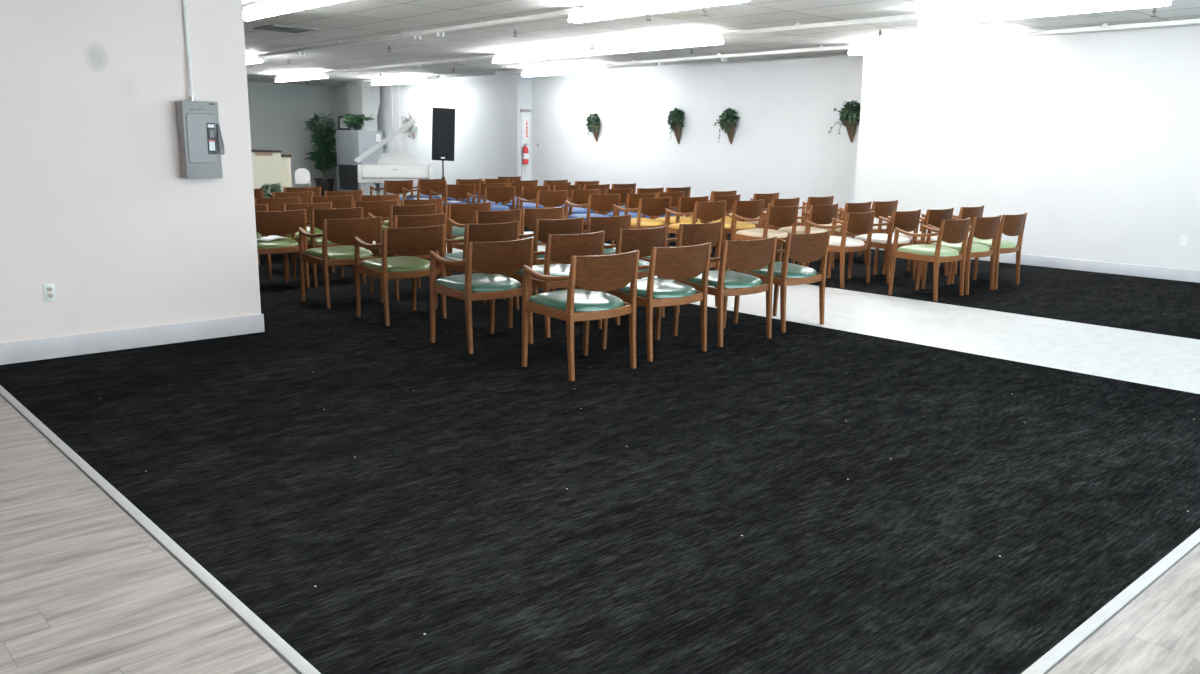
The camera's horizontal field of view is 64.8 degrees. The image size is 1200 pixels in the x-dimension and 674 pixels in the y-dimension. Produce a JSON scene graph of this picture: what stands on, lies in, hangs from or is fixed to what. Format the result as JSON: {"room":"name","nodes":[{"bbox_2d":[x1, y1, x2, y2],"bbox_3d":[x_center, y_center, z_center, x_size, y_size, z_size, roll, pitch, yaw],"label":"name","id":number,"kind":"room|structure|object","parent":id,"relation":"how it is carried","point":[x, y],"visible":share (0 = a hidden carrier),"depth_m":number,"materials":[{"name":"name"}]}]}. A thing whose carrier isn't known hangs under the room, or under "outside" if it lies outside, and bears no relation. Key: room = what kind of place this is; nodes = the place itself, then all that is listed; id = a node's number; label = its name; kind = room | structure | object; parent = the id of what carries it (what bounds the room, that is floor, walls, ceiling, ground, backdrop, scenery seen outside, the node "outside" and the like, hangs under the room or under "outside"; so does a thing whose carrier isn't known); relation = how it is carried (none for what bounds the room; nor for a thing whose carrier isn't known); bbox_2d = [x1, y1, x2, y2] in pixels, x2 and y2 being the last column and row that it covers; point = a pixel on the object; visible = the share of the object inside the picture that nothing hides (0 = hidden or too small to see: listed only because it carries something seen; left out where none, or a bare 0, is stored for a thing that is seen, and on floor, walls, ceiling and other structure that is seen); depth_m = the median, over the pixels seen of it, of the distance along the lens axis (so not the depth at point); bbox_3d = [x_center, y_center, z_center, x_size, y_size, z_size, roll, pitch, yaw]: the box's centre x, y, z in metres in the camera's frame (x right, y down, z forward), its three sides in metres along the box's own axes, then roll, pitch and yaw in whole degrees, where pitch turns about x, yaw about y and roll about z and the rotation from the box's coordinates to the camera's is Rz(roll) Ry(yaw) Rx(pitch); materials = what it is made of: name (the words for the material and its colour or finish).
{"room":"house of worship","nodes":[
{"label":"house of worship","id":0,"kind":"room"},
{"bbox_2d":[0,0,260,342],"bbox_3d":[-5.588,-0.976,4.489,7.930,2.905,0.160,-10,16,-41],"label":"wall","id":1,"kind":"structure","parent":0,"point":[96,204],"depth_m":6.47,"materials":[{"name":"white paint"}]},
{"bbox_2d":[43,283,56,300],"bbox_3d":[-3.670,-0.298,6.310,0.072,0.116,0.010,-10,16,-41],"label":"wall outlet","id":2,"kind":"object","parent":1,"relation":"attached to","point":[49,290],"visible":1,"depth_m":6.31,"materials":[{"name":"beige plastic"}]},
{"bbox_2d":[0,314,264,364],"bbox_3d":[-5.601,0.377,4.773,7.944,0.140,0.192,-10,16,-41],"label":"baseboard","id":3,"kind":"structure","parent":1,"relation":"attached to","point":[81,344],"depth_m":6.67,"materials":[{"name":"white paint"}]},
{"bbox_2d":[182,0,192,95],"bbox_3d":[-2.884,-2.251,6.581,0.026,1.177,0.054,-6,13,-30],"label":"conduit","id":4,"kind":"object","parent":1,"relation":"attached to","point":[183,1],"visible":1,"depth_m":6.63,"materials":[{"name":"grey metal"}]},
{"bbox_2d":[175,96,224,178],"bbox_3d":[-2.836,-1.417,6.724,0.256,0.569,0.182,-10,16,-41],"label":"switch","id":5,"kind":"object","parent":1,"relation":"attached to","point":[200,140],"visible":1,"depth_m":6.68,"materials":[{"name":"grey metal"}]},
{"bbox_2d":[206,123,216,153],"bbox_3d":[-2.758,-1.410,6.722,0.058,0.218,0.016,-10,16,-41],"label":"switch plate","id":6,"kind":"object","parent":5,"relation":"attached to","point":[211,128],"depth_m":6.72,"materials":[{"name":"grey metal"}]},
{"bbox_2d":[247,82,336,187],"bbox_3d":[-14.094,-4.442,20.782,17.800,2.905,0.200,-10,16,-41],"label":"wall","id":7,"kind":"structure","parent":0,"point":[278,113],"depth_m":25.66,"materials":[{"name":"white paint"}]},
{"bbox_2d":[314,178,334,194],"bbox_3d":[-7.435,-4.064,25.553,0.551,0.420,0.543,-10,16,-41],"label":"pot","id":8,"kind":"object","parent":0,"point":[326,184],"depth_m":25.36,"materials":[{"name":"black plastic"}]},
{"bbox_2d":[333,73,531,196],"bbox_3d":[-4.429,-4.946,23.871,0.700,2.905,8.600,-10,16,-41],"label":"wall","id":9,"kind":"structure","parent":0,"point":[487,108],"depth_m":21.88,"materials":[{"name":"white paint"}]},
{"bbox_2d":[520,109,530,180],"bbox_3d":[-1.625,-3.884,20.739,0.280,2.160,0.035,-10,16,-41],"label":"door","id":10,"kind":"structure","parent":9,"relation":"in","point":[525,113],"depth_m":20.65,"materials":[{"name":"white paint"}]},
{"bbox_2d":[0,195,1199,673],"bbox_3d":[-5.704,-1.112,12.502,18.400,0.060,24.110,-10,16,-41],"label":"floor","id":11,"kind":"structure","parent":0,"point":[805,498],"depth_m":4.40,"materials":[{"name":"grey carpet"}]},
{"bbox_2d":[255,204,271,277],"bbox_3d":[-3.897,-1.030,10.112,0.609,0.790,0.576,-9,15,-41],"label":"armchair","id":12,"kind":"object","parent":11,"relation":"on","point":[262,207],"visible":0.06,"depth_m":10.11,"materials":[{"name":"brown wood"}]},
{"bbox_2d":[251,149,282,191],"bbox_3d":[-7.626,-3.662,21.610,0.740,1.215,0.490,-3,12,-18],"label":"pulpit","id":13,"kind":"object","parent":11,"relation":"on","point":[266,163],"visible":0.63,"depth_m":21.38,"materials":[{"name":"beige paint"}]},
{"bbox_2d":[254,197,300,265],"bbox_3d":[-3.969,-1.301,11.426,0.609,0.790,0.576,-9,15,-40],"label":"armchair","id":14,"kind":"object","parent":11,"relation":"on","point":[274,204],"visible":0.16,"depth_m":11.14,"materials":[{"name":"brown wood"}]},
{"bbox_2d":[255,209,309,287],"bbox_3d":[-3.280,-0.879,9.419,0.609,0.790,0.576,-10,16,-42],"label":"armchair","id":15,"kind":"object","parent":11,"relation":"on","point":[283,223],"visible":0.63,"depth_m":9.22,"materials":[{"name":"brown wood"}]},
{"bbox_2d":[281,154,291,187],"bbox_3d":[-7.472,-3.736,22.267,0.450,1.100,0.430,-3,12,-18],"label":"lectern stand","id":16,"kind":"object","parent":11,"relation":"on","point":[285,158],"visible":0.43,"depth_m":22.09,"materials":[{"name":"beige paint"}]},
{"bbox_2d":[260,191,315,248],"bbox_3d":[-4.181,-1.556,12.655,0.609,0.790,0.576,-9,15,-41],"label":"armchair","id":17,"kind":"object","parent":11,"relation":"on","point":[305,196],"visible":0.16,"depth_m":12.40,"materials":[{"name":"brown wood"}]},
{"bbox_2d":[270,186,320,236],"bbox_3d":[-4.460,-1.822,13.928,0.609,0.790,0.576,-9,15,-41],"label":"armchair","id":18,"kind":"object","parent":11,"relation":"on","point":[317,190],"visible":0.15,"depth_m":13.66,"materials":[{"name":"brown wood"}]},
{"bbox_2d":[266,202,334,276],"bbox_3d":[-3.342,-1.111,10.543,0.609,0.790,0.576,-10,16,-42],"label":"armchair","id":19,"kind":"object","parent":11,"relation":"on","point":[328,205],"visible":0.14,"depth_m":10.29,"materials":[{"name":"brown wood"}]},
{"bbox_2d":[295,168,310,186],"bbox_3d":[-7.220,-3.712,22.991,0.380,0.771,0.382,-3,12,-17],"label":"chair","id":20,"kind":"object","parent":11,"relation":"on","point":[302,175],"visible":0.75,"depth_m":22.79,"materials":[{"name":"plastic"}]},
{"bbox_2d":[304,112,337,194],"bbox_3d":[-7.417,-4.932,25.400,1.083,2.182,1.030,-2,12,-12],"label":"potted palm","id":21,"kind":"object","parent":11,"relation":"on","point":[324,157],"visible":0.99,"depth_m":25.32,"materials":[{"name":"green plant"}]},
{"bbox_2d":[296,195,352,256],"bbox_3d":[-3.465,-1.395,11.917,0.609,0.790,0.576,-9,15,-41],"label":"armchair","id":22,"kind":"object","parent":11,"relation":"on","point":[338,202],"visible":0.24,"depth_m":11.68,"materials":[{"name":"brown wood"}]},
{"bbox_2d":[291,207,365,287],"bbox_3d":[-2.817,-0.958,9.834,0.609,0.790,0.576,-10,15,-41],"label":"armchair","id":23,"kind":"object","parent":11,"relation":"on","point":[317,215],"visible":0.39,"depth_m":9.56,"materials":[{"name":"brown wood"}]},
{"bbox_2d":[299,216,382,308],"bbox_3d":[-2.354,-0.710,8.657,0.609,0.790,0.576,-10,16,-42],"label":"armchair","id":24,"kind":"object","parent":11,"relation":"on","point":[337,231],"visible":0.9,"depth_m":8.44,"materials":[{"name":"brown wood"}]},
{"bbox_2d":[324,190,362,200],"bbox_3d":[-3.647,-1.642,13.107,0.609,0.790,0.576,-10,16,-42],"label":"armchair","id":25,"kind":"object","parent":11,"relation":"on","point":[357,193],"visible":0.1,"depth_m":12.84,"materials":[{"name":"brown wood"}]},
{"bbox_2d":[336,81,383,194],"bbox_3d":[-6.264,-5.124,24.617,0.720,2.905,1.234,-10,16,-41],"label":"handler","id":26,"kind":"object","parent":11,"relation":"on","point":[362,97],"visible":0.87,"depth_m":24.25,"materials":[{"name":"grey metal"}]},
{"bbox_2d":[338,164,357,189],"bbox_3d":[-6.544,-4.151,24.593,0.013,0.640,1.000,-10,16,-41],"label":"return grille","id":27,"kind":"object","parent":26,"relation":"attached to","point":[347,173],"depth_m":24.58,"materials":[{"name":"black metal"}]},
{"bbox_2d":[342,114,372,129],"bbox_3d":[-6.198,-5.495,24.151,0.808,0.420,0.864,-10,16,-41],"label":"potted fern","id":28,"kind":"object","parent":26,"relation":"on","point":[354,121],"visible":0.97,"depth_m":24.00,"materials":[{"name":"green plant"}]},
{"bbox_2d":[333,200,397,259],"bbox_3d":[-2.730,-1.215,11.091,0.609,0.790,0.576,-9,15,-41],"label":"armchair","id":29,"kind":"object","parent":11,"relation":"on","point":[376,208],"visible":0.24,"depth_m":10.82,"materials":[{"name":"brown wood"}]},
{"bbox_2d":[359,194,399,223],"bbox_3d":[-2.962,-1.464,12.288,0.609,0.790,0.576,-10,16,-42],"label":"armchair","id":30,"kind":"object","parent":11,"relation":"on","point":[393,196],"visible":0.16,"depth_m":12.01,"materials":[{"name":"brown wood"}]},
{"bbox_2d":[370,180,412,203],"bbox_3d":[-3.644,-2.365,16.621,0.609,0.790,0.576,-10,16,-42],"label":"armchair","id":31,"kind":"object","parent":11,"relation":"on","point":[394,187],"visible":0.5,"depth_m":16.35,"materials":[{"name":"brown wood"}]},
{"bbox_2d":[354,119,431,194],"bbox_3d":[-4.129,-3.399,18.903,1.472,1.882,1.592,-2,12,-12],"label":"grand piano","id":32,"kind":"object","parent":11,"relation":"on","point":[389,166],"visible":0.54,"depth_m":18.30,"materials":[{"name":"white paint"}]},
{"bbox_2d":[354,225,446,325],"bbox_3d":[-1.658,-0.548,7.916,0.609,0.790,0.576,-9,15,-41],"label":"armchair","id":33,"kind":"object","parent":11,"relation":"on","point":[409,243],"visible":0.97,"depth_m":7.71,"materials":[{"name":"brown wood"}]},
{"bbox_2d":[368,204,435,240],"bbox_3d":[-2.175,-1.081,10.475,0.609,0.790,0.576,-9,15,-41],"label":"armchair","id":34,"kind":"object","parent":11,"relation":"on","point":[430,209],"visible":0.27,"depth_m":10.17,"materials":[{"name":"brown wood"}]},
{"bbox_2d":[368,213,446,299],"bbox_3d":[-1.849,-0.807,9.163,0.609,0.790,0.576,-10,16,-42],"label":"armchair","id":35,"kind":"object","parent":11,"relation":"on","point":[414,221],"visible":0.23,"depth_m":8.90,"materials":[{"name":"brown wood"}]},
{"bbox_2d":[382,198,442,226],"bbox_3d":[-2.274,-1.293,11.500,0.609,0.790,0.576,-10,16,-42],"label":"armchair","id":36,"kind":"object","parent":11,"relation":"on","point":[439,202],"visible":0.16,"depth_m":11.27,"materials":[{"name":"brown wood"}]},
{"bbox_2d":[402,181,446,212],"bbox_3d":[-3.008,-2.291,16.303,0.609,0.790,0.576,-10,16,-42],"label":"armchair","id":37,"kind":"object","parent":11,"relation":"on","point":[423,188],"visible":0.5,"depth_m":16.04,"materials":[{"name":"brown wood"}]},
{"bbox_2d":[442,161,444,178],"bbox_3d":[-3.332,-3.217,20.131,0.748,1.045,0.651,-1,12,-9],"label":"speaker stand","id":38,"kind":"object","parent":11,"relation":"on","point":[443,177],"visible":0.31,"depth_m":19.95,"materials":[{"name":"silver metal"}]},
{"bbox_2d":[432,107,454,160],"bbox_3d":[-3.279,-4.240,19.811,0.506,1.088,0.416,-1,12,-9],"label":"loudspeaker","id":39,"kind":"object","parent":38,"relation":"on","point":[443,119],"visible":1,"depth_m":19.61,"materials":[{"name":"black plastic"}]},
{"bbox_2d":[429,184,475,212],"bbox_3d":[-2.405,-2.118,15.504,0.609,0.790,0.576,-10,16,-41],"label":"armchair","id":40,"kind":"object","parent":11,"relation":"on","point":[456,191],"visible":0.59,"depth_m":15.23,"materials":[{"name":"brown wood"}]},
{"bbox_2d":[425,202,490,260],"bbox_3d":[-1.623,-1.161,10.903,0.609,0.790,0.576,-9,15,-41],"label":"armchair","id":41,"kind":"object","parent":11,"relation":"on","point":[459,213],"visible":0.35,"depth_m":10.61,"materials":[{"name":"brown wood"}]},
{"bbox_2d":[435,221,519,315],"bbox_3d":[-1.082,-0.632,8.366,0.609,0.790,0.576,-10,16,-42],"label":"armchair","id":42,"kind":"object","parent":11,"relation":"on","point":[509,231],"visible":0.38,"depth_m":8.10,"materials":[{"name":"brown wood"}]},
{"bbox_2d":[430,238,533,353],"bbox_3d":[-0.856,-0.338,6.951,0.609,0.790,0.576,-10,16,-41],"label":"armchair","id":43,"kind":"object","parent":11,"relation":"on","point":[492,259],"visible":0.98,"depth_m":6.75,"materials":[{"name":"brown wood"}]},
{"bbox_2d":[462,183,506,204],"bbox_3d":[-1.930,-2.199,15.930,0.609,0.790,0.576,-10,16,-42],"label":"armchair","id":44,"kind":"object","parent":11,"relation":"on","point":[481,188],"visible":0.34,"depth_m":15.64,"materials":[{"name":"brown wood"}]},
{"bbox_2d":[448,209,521,283],"bbox_3d":[-1.186,-0.939,9.850,0.609,0.790,0.576,-9,15,-41],"label":"armchair","id":45,"kind":"object","parent":11,"relation":"on","point":[481,217],"visible":0.36,"depth_m":9.64,"materials":[{"name":"brown wood"}]},
{"bbox_2d":[467,186,515,210],"bbox_3d":[-1.693,-1.967,14.817,0.609,0.790,0.576,-9,15,-41],"label":"armchair","id":46,"kind":"object","parent":11,"relation":"on","point":[494,194],"visible":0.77,"depth_m":14.59,"materials":[{"name":"brown wood"}]},
{"bbox_2d":[502,185,549,231],"bbox_3d":[-1.185,-2.065,15.325,0.609,0.790,0.576,-10,16,-42],"label":"armchair","id":47,"kind":"object","parent":11,"relation":"on","point":[527,192],"visible":0.54,"depth_m":15.05,"materials":[{"name":"brown wood"}]},
{"bbox_2d":[516,190,567,218],"bbox_3d":[-0.838,-1.769,13.912,0.609,0.790,0.576,-10,15,-41],"label":"armchair","id":48,"kind":"object","parent":11,"relation":"on","point":[547,199],"visible":0.48,"depth_m":13.64,"materials":[{"name":"brown wood"}]},
{"bbox_2d":[521,207,563,283],"bbox_3d":[-0.761,-1.025,10.296,0.609,0.790,0.576,-10,16,-41],"label":"armchair","id":49,"kind":"object","parent":11,"relation":"on","point":[528,216],"visible":0.3,"depth_m":9.98,"materials":[{"name":"brown wood"}]},
{"bbox_2d":[502,217,583,299],"bbox_3d":[-0.525,-0.735,8.904,0.609,0.790,0.576,-10,16,-42],"label":"armchair","id":50,"kind":"object","parent":11,"relation":"on","point":[543,228],"visible":0.38,"depth_m":8.60,"materials":[{"name":"brown wood"}]},
{"bbox_2d":[508,231,604,337],"bbox_3d":[-0.337,-0.454,7.548,0.609,0.790,0.576,-9,15,-41],"label":"armchair","id":51,"kind":"object","parent":11,"relation":"on","point":[559,248],"visible":0.66,"depth_m":7.28,"materials":[{"name":"brown wood"}]},
{"bbox_2d":[550,189,600,215],"bbox_3d":[-0.367,-1.850,14.335,0.609,0.790,0.576,-10,16,-41],"label":"armchair","id":52,"kind":"object","parent":11,"relation":"on","point":[579,197],"visible":0.5,"depth_m":14.04,"materials":[{"name":"brown wood"}]},
{"bbox_2d":[522,250,639,380],"bbox_3d":[-0.117,-0.181,6.234,0.609,0.790,0.576,-10,15,-41],"label":"armchair","id":53,"kind":"object","parent":11,"relation":"on","point":[594,275],"visible":1,"depth_m":6.04,"materials":[{"name":"brown wood"}]},
{"bbox_2d":[552,214,630,290],"bbox_3d":[-0.067,-0.814,9.314,0.609,0.790,0.576,-10,16,-42],"label":"armchair","id":54,"kind":"object","parent":11,"relation":"on","point":[610,225],"visible":0.34,"depth_m":9.05,"materials":[{"name":"brown wood"}]},
{"bbox_2d":[565,193,620,243],"bbox_3d":[-0.091,-1.594,13.110,0.609,0.790,0.576,-10,16,-41],"label":"armchair","id":55,"kind":"object","parent":11,"relation":"on","point":[601,203],"visible":0.68,"depth_m":12.87,"materials":[{"name":"brown wood"}]},
{"bbox_2d":[583,188,632,233],"bbox_3d":[0.132,-1.919,14.702,0.609,0.790,0.576,-10,16,-42],"label":"armchair","id":56,"kind":"object","parent":11,"relation":"on","point":[623,192],"visible":0.25,"depth_m":14.46,"materials":[{"name":"brown wood"}]},
{"bbox_2d":[576,226,667,324],"bbox_3d":[0.200,-0.556,8.082,0.609,0.790,0.576,-10,16,-42],"label":"armchair","id":57,"kind":"object","parent":11,"relation":"on","point":[628,240],"visible":0.33,"depth_m":7.81,"materials":[{"name":"brown wood"}]},
{"bbox_2d":[603,193,656,218],"bbox_3d":[0.429,-1.659,13.457,0.609,0.790,0.576,-10,15,-41],"label":"armchair","id":58,"kind":"object","parent":11,"relation":"on","point":[632,200],"visible":0.38,"depth_m":13.13,"materials":[{"name":"brown wood"}]},
{"bbox_2d":[612,197,671,246],"bbox_3d":[0.561,-1.449,12.448,0.609,0.790,0.576,-10,15,-41],"label":"armchair","id":59,"kind":"object","parent":11,"relation":"on","point":[647,206],"visible":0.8,"depth_m":12.20,"materials":[{"name":"brown wood"}]},
{"bbox_2d":[601,242,711,361],"bbox_3d":[0.416,-0.288,6.791,0.609,0.790,0.576,-9,15,-40],"label":"armchair","id":60,"kind":"object","parent":11,"relation":"on","point":[670,264],"visible":0.85,"depth_m":6.57,"materials":[{"name":"brown wood"}]},
{"bbox_2d":[633,191,684,218],"bbox_3d":[0.875,-1.762,13.989,0.609,0.790,0.576,-10,16,-42],"label":"armchair","id":61,"kind":"object","parent":11,"relation":"on","point":[675,196],"visible":0.24,"depth_m":13.73,"materials":[{"name":"brown wood"}]},
{"bbox_2d":[636,221,722,312],"bbox_3d":[0.745,-0.668,8.663,0.609,0.790,0.576,-10,16,-42],"label":"armchair","id":62,"kind":"object","parent":11,"relation":"on","point":[688,234],"visible":0.35,"depth_m":8.39,"materials":[{"name":"brown wood"}]},
{"bbox_2d":[651,196,708,243],"bbox_3d":[1.086,-1.512,12.786,0.609,0.790,0.576,-10,16,-42],"label":"armchair","id":63,"kind":"object","parent":11,"relation":"on","point":[685,204],"visible":0.52,"depth_m":12.48,"materials":[{"name":"brown wood"}]},
{"bbox_2d":[665,200,726,252],"bbox_3d":[1.200,-1.313,11.828,0.609,0.790,0.576,-10,16,-41],"label":"armchair","id":64,"kind":"object","parent":11,"relation":"on","point":[706,211],"visible":0.59,"depth_m":11.61,"materials":[{"name":"brown wood"}]},
{"bbox_2d":[685,194,740,252],"bbox_3d":[1.591,-1.611,13.304,0.609,0.790,0.576,-9,15,-40],"label":"armchair","id":65,"kind":"object","parent":11,"relation":"on","point":[730,199],"visible":0.26,"depth_m":13.06,"materials":[{"name":"brown wood"}]},
{"bbox_2d":[673,237,776,346],"bbox_3d":[0.974,-0.383,7.291,0.609,0.790,0.576,-8,15,-38],"label":"armchair","id":66,"kind":"object","parent":11,"relation":"on","point":[745,255],"visible":0.84,"depth_m":7.07,"materials":[{"name":"brown wood"}]},
{"bbox_2d":[704,199,764,240],"bbox_3d":[1.736,-1.383,12.202,0.609,0.790,0.576,-9,15,-41],"label":"armchair","id":67,"kind":"object","parent":11,"relation":"on","point":[753,209],"visible":0.6,"depth_m":11.95,"materials":[{"name":"brown wood"}]},
{"bbox_2d":[725,192,778,239],"bbox_3d":[2.255,-1.738,13.966,0.609,0.790,0.576,-10,16,-42],"label":"armchair","id":68,"kind":"object","parent":11,"relation":"on","point":[768,198],"visible":0.2,"depth_m":13.71,"materials":[{"name":"brown wood"}]},
{"bbox_2d":[730,205,798,270],"bbox_3d":[1.943,-1.154,11.101,0.609,0.790,0.576,-10,16,-42],"label":"armchair","id":69,"kind":"object","parent":11,"relation":"on","point":[775,216],"visible":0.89,"depth_m":10.90,"materials":[{"name":"brown wood"}]},
{"bbox_2d":[740,197,799,240],"bbox_3d":[2.299,-1.484,12.732,0.609,0.790,0.576,-9,15,-41],"label":"armchair","id":70,"kind":"object","parent":11,"relation":"on","point":[793,201],"visible":0.2,"depth_m":12.44,"materials":[{"name":"brown wood"}]},
{"bbox_2d":[733,230,830,332],"bbox_3d":[1.528,-0.494,7.867,0.609,0.790,0.576,-10,16,-42],"label":"armchair","id":71,"kind":"object","parent":11,"relation":"on","point":[812,247],"visible":0.77,"depth_m":7.65,"materials":[{"name":"brown wood"}]},
{"bbox_2d":[776,196,833,251],"bbox_3d":[2.883,-1.584,13.256,0.609,0.790,0.576,-9,15,-41],"label":"armchair","id":72,"kind":"object","parent":11,"relation":"on","point":[811,200],"visible":0.23,"depth_m":12.94,"materials":[{"name":"brown wood"}]},
{"bbox_2d":[774,203,838,267],"bbox_3d":[2.512,-1.229,11.505,0.609,0.790,0.576,-10,16,-42],"label":"armchair","id":73,"kind":"object","parent":11,"relation":"on","point":[817,214],"visible":0.6,"depth_m":11.27,"materials":[{"name":"brown wood"}]},
{"bbox_2d":[802,211,874,287],"bbox_3d":[2.605,-0.978,10.289,0.576,0.790,0.609,12,16,43],"label":"armchair","id":74,"kind":"object","parent":11,"relation":"on","point":[855,223],"visible":0.84,"depth_m":10.06,"materials":[{"name":"brown wood"}]},
{"bbox_2d":[809,201,871,263],"bbox_3d":[3.060,-1.328,12.023,0.609,0.790,0.576,-10,16,-42],"label":"armchair","id":75,"kind":"object","parent":11,"relation":"on","point":[849,207],"visible":0.31,"depth_m":11.74,"materials":[{"name":"brown wood"}]},
{"bbox_2d":[835,200,897,262],"bbox_3d":[3.523,-1.407,12.437,0.609,0.790,0.576,-10,15,-41],"label":"armchair","id":76,"kind":"object","parent":11,"relation":"on","point":[884,209],"visible":0.43,"depth_m":12.17,"materials":[{"name":"brown wood"}]},
{"bbox_2d":[848,209,920,283],"bbox_3d":[3.220,-1.044,10.655,0.609,0.790,0.576,-10,16,-42],"label":"armchair","id":77,"kind":"object","parent":11,"relation":"on","point":[908,221],"visible":0.78,"depth_m":10.44,"materials":[{"name":"brown wood"}]},
{"bbox_2d":[882,208,953,278],"bbox_3d":[3.723,-1.114,11.025,0.609,0.790,0.576,-9,15,-41],"label":"armchair","id":78,"kind":"object","parent":11,"relation":"on","point":[933,217],"visible":0.41,"depth_m":10.77,"materials":[{"name":"brown wood"}]},
{"bbox_2d":[888,217,970,300],"bbox_3d":[3.332,-0.807,9.509,0.609,0.790,0.576,-10,16,-42],"label":"armchair","id":79,"kind":"object","parent":11,"relation":"on","point":[950,231],"visible":1,"depth_m":9.34,"materials":[{"name":"brown wood"}]},
{"bbox_2d":[916,205,983,273],"bbox_3d":[4.283,-1.209,11.527,0.609,0.790,0.576,-10,16,-42],"label":"armchair","id":80,"kind":"object","parent":11,"relation":"on","point":[965,212],"visible":0.23,"depth_m":11.24,"materials":[{"name":"brown wood"}]},
{"bbox_2d":[921,215,1000,294],"bbox_3d":[3.815,-0.890,9.941,0.609,0.790,0.576,-10,15,-41],"label":"armchair","id":81,"kind":"object","parent":11,"relation":"on","point":[984,228],"visible":0.73,"depth_m":9.72,"materials":[{"name":"brown wood"}]},
{"bbox_2d":[950,212,1026,288],"bbox_3d":[4.270,-0.967,10.350,0.609,0.790,0.576,-10,16,-42],"label":"armchair","id":82,"kind":"object","parent":11,"relation":"on","point":[1010,225],"visible":0.59,"depth_m":10.12,"materials":[{"name":"brown wood"}]},
{"bbox_2d":[0,396,1199,673],"bbox_3d":[1.709,0.623,4.556,18.400,0.060,10.080,-10,16,-41],"label":"floor","id":83,"kind":"structure","parent":0,"point":[85,588],"depth_m":3.06,"materials":[{"name":"grey wood"}]},
{"bbox_2d":[0,385,1199,673],"bbox_3d":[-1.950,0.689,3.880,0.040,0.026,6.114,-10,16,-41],"label":"trim","id":84,"kind":"structure","parent":83,"relation":"on","point":[293,657],"depth_m":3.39,"materials":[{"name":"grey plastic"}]},
{"bbox_2d":[1021,528,1199,673],"bbox_3d":[4.252,0.459,5.410,11.210,0.026,0.040,-10,16,-41],"label":"trim","id":85,"kind":"structure","parent":83,"relation":"on","point":[1073,639],"depth_m":3.08,"materials":[{"name":"grey plastic"}]},
{"bbox_2d":[532,52,863,222],"bbox_3d":[1.589,-3.597,17.711,0.300,2.905,8.830,-10,16,-41],"label":"wall","id":86,"kind":"structure","parent":0,"point":[782,143],"depth_m":17.03,"materials":[{"name":"white paint"}]},
{"bbox_2d":[585,113,600,141],"bbox_3d":[-0.173,-4.240,19.143,0.239,0.571,0.467,-10,16,-41],"label":"basket","id":87,"kind":"object","parent":86,"relation":"attached to","point":[593,125],"visible":1,"depth_m":19.11,"materials":[{"name":"brown wicker"}]},
{"bbox_2d":[667,107,684,143],"bbox_3d":[1.375,-3.902,17.485,0.232,0.668,0.415,-10,16,-41],"label":"basket","id":88,"kind":"object","parent":86,"relation":"attached to","point":[673,121],"visible":1,"depth_m":17.45,"materials":[{"name":"brown wicker"}]},
{"bbox_2d":[712,107,739,143],"bbox_3d":[2.185,-3.716,16.638,0.202,0.636,0.601,-10,16,-41],"label":"basket","id":89,"kind":"object","parent":86,"relation":"attached to","point":[727,126],"visible":1,"depth_m":16.55,"materials":[{"name":"brown wicker"}]},
{"bbox_2d":[828,100,860,142],"bbox_3d":[3.837,-3.385,14.854,0.205,0.649,0.650,-10,16,-41],"label":"basket","id":90,"kind":"object","parent":86,"relation":"attached to","point":[850,121],"visible":0.94,"depth_m":14.76,"materials":[{"name":"brown wicker"}]},
{"bbox_2d":[242,0,1199,85],"bbox_3d":[-4.357,-3.724,10.425,18.700,0.120,28.500,-10,16,-41],"label":"ceiling","id":91,"kind":"structure","parent":0,"point":[348,20],"depth_m":12.12,"materials":[{"name":"white tile"}]},
{"bbox_2d":[254,25,316,32],"bbox_3d":[-4.186,-4.095,12.582,0.600,0.019,0.600,-10,16,-41],"label":"ceiling vent","id":92,"kind":"object","parent":91,"relation":"in","point":[278,28],"visible":1,"depth_m":12.53,"materials":[{"name":"grey metal"}]},
{"bbox_2d":[243,0,346,21],"bbox_3d":[-0.769,-2.833,7.043,0.134,0.167,15.100,-10,16,-41],"label":"strip light","id":93,"kind":"object","parent":91,"relation":"hanging from","point":[294,5],"depth_m":9.74,"materials":[{"name":"white plastic"}]},
{"bbox_2d":[364,74,439,85],"bbox_3d":[-4.615,-5.925,21.823,0.134,0.167,3.200,-10,16,-41],"label":"strip light","id":94,"kind":"object","parent":91,"relation":"hanging from","point":[418,80],"depth_m":21.68,"materials":[{"name":"white plastic"}]},
{"bbox_2d":[246,0,750,63],"bbox_3d":[-2.051,-3.896,12.124,0.134,0.167,20.500,-10,16,-41],"label":"lighting raceway","id":95,"kind":"object","parent":91,"relation":"hanging from","point":[582,8],"depth_m":10.18,"materials":[{"name":"white metal"}]},
{"bbox_2d":[270,0,1171,81],"bbox_3d":[-0.729,-4.394,14.633,0.134,0.167,20.500,-10,16,-41],"label":"lighting raceway","id":96,"kind":"object","parent":91,"relation":"hanging from","point":[941,12],"depth_m":11.14,"materials":[{"name":"white metal"}]},
{"bbox_2d":[495,19,1199,76],"bbox_3d":[3.230,-4.170,13.806,0.134,0.167,15.900,-10,16,-41],"label":"lighting raceway","id":97,"kind":"object","parent":91,"relation":"hanging from","point":[1105,27],"depth_m":12.81,"materials":[{"name":"white metal"}]},
{"bbox_2d":[854,24,1199,270],"bbox_3d":[7.881,-1.986,10.291,1.230,2.905,10.870,-10,16,-41],"label":"wall","id":98,"kind":"structure","parent":0,"point":[1092,136],"depth_m":11.75,"materials":[{"name":"white paint"}]},
{"bbox_2d":[871,243,1199,282],"bbox_3d":[6.058,-0.867,11.607,0.024,0.135,6.894,-10,16,-41],"label":"baseboard","id":99,"kind":"structure","parent":98,"relation":"attached to","point":[1033,260],"depth_m":11.52,"materials":[{"name":"white paint"}]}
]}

